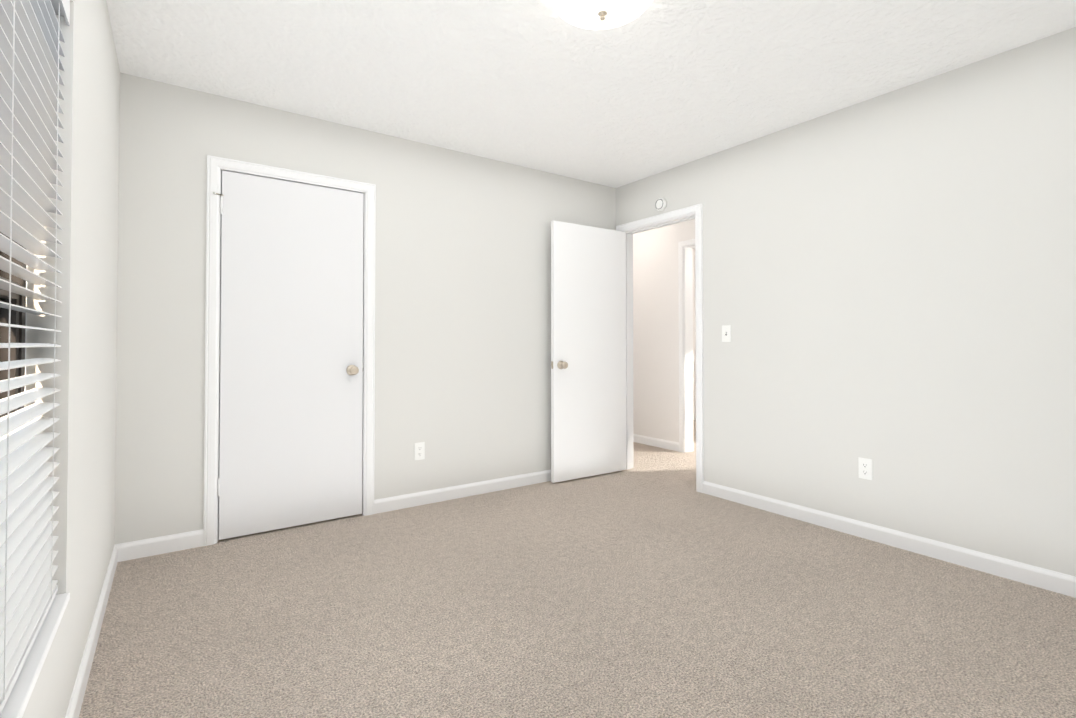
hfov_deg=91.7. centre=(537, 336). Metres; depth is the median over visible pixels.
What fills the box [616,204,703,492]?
door frame
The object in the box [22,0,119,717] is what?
wall
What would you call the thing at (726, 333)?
light switch
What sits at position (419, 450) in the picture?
outlet
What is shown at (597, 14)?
ceiling light
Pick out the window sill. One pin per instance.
(20, 695)
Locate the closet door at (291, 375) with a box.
[218,170,363,539]
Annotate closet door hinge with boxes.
[213,192,223,496]
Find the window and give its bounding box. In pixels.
[0,232,26,417]
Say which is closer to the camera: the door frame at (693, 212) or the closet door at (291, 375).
the closet door at (291, 375)
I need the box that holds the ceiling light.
[551,0,651,29]
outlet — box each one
[414,442,424,459]
[858,457,872,479]
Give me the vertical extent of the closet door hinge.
1.650 m
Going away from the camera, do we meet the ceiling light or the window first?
the window
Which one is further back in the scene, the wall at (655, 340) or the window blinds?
the wall at (655, 340)
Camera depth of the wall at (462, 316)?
3.40 m
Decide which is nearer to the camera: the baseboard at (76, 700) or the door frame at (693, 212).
the baseboard at (76, 700)
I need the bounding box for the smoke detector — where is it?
[655,198,666,210]
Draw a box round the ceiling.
[106,0,1075,187]
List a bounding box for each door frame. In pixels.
[203,155,375,545]
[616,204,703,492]
[678,239,694,452]
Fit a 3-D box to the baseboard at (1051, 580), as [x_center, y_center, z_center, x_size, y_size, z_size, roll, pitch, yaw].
[1.938,1.077,2.723,0.013,0.086,2.580,1,-1,-35]
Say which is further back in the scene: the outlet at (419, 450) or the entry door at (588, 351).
the entry door at (588, 351)
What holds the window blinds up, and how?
attached to the wall at (86, 353)
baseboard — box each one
[65,544,120,717]
[121,529,203,561]
[374,470,550,513]
[633,434,678,451]
[703,481,1075,597]
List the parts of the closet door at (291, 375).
knob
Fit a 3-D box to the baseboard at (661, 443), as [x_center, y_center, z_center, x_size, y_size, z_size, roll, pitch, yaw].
[1.036,1.120,5.769,0.013,0.086,1.335,1,-1,-35]
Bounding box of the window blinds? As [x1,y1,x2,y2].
[0,0,69,714]
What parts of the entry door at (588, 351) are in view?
knob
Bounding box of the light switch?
[722,325,730,341]
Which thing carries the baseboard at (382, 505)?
attached to the wall at (462, 316)
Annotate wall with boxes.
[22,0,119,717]
[115,73,615,543]
[616,27,1075,576]
[633,219,695,442]
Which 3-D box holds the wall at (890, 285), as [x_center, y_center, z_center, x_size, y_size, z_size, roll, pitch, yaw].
[1.315,-0.086,3.744,0.120,2.440,5.240,1,-1,-35]
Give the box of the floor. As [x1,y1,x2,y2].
[79,420,1075,717]
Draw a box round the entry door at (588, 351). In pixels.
[551,220,625,482]
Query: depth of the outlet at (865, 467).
2.90 m
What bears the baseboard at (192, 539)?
attached to the wall at (462, 316)
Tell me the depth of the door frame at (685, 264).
5.21 m
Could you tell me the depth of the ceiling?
2.52 m
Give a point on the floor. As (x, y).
(653, 582)
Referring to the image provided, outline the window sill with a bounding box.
[0,592,69,717]
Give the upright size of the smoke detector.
0.104 m
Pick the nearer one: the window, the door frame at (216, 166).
the window

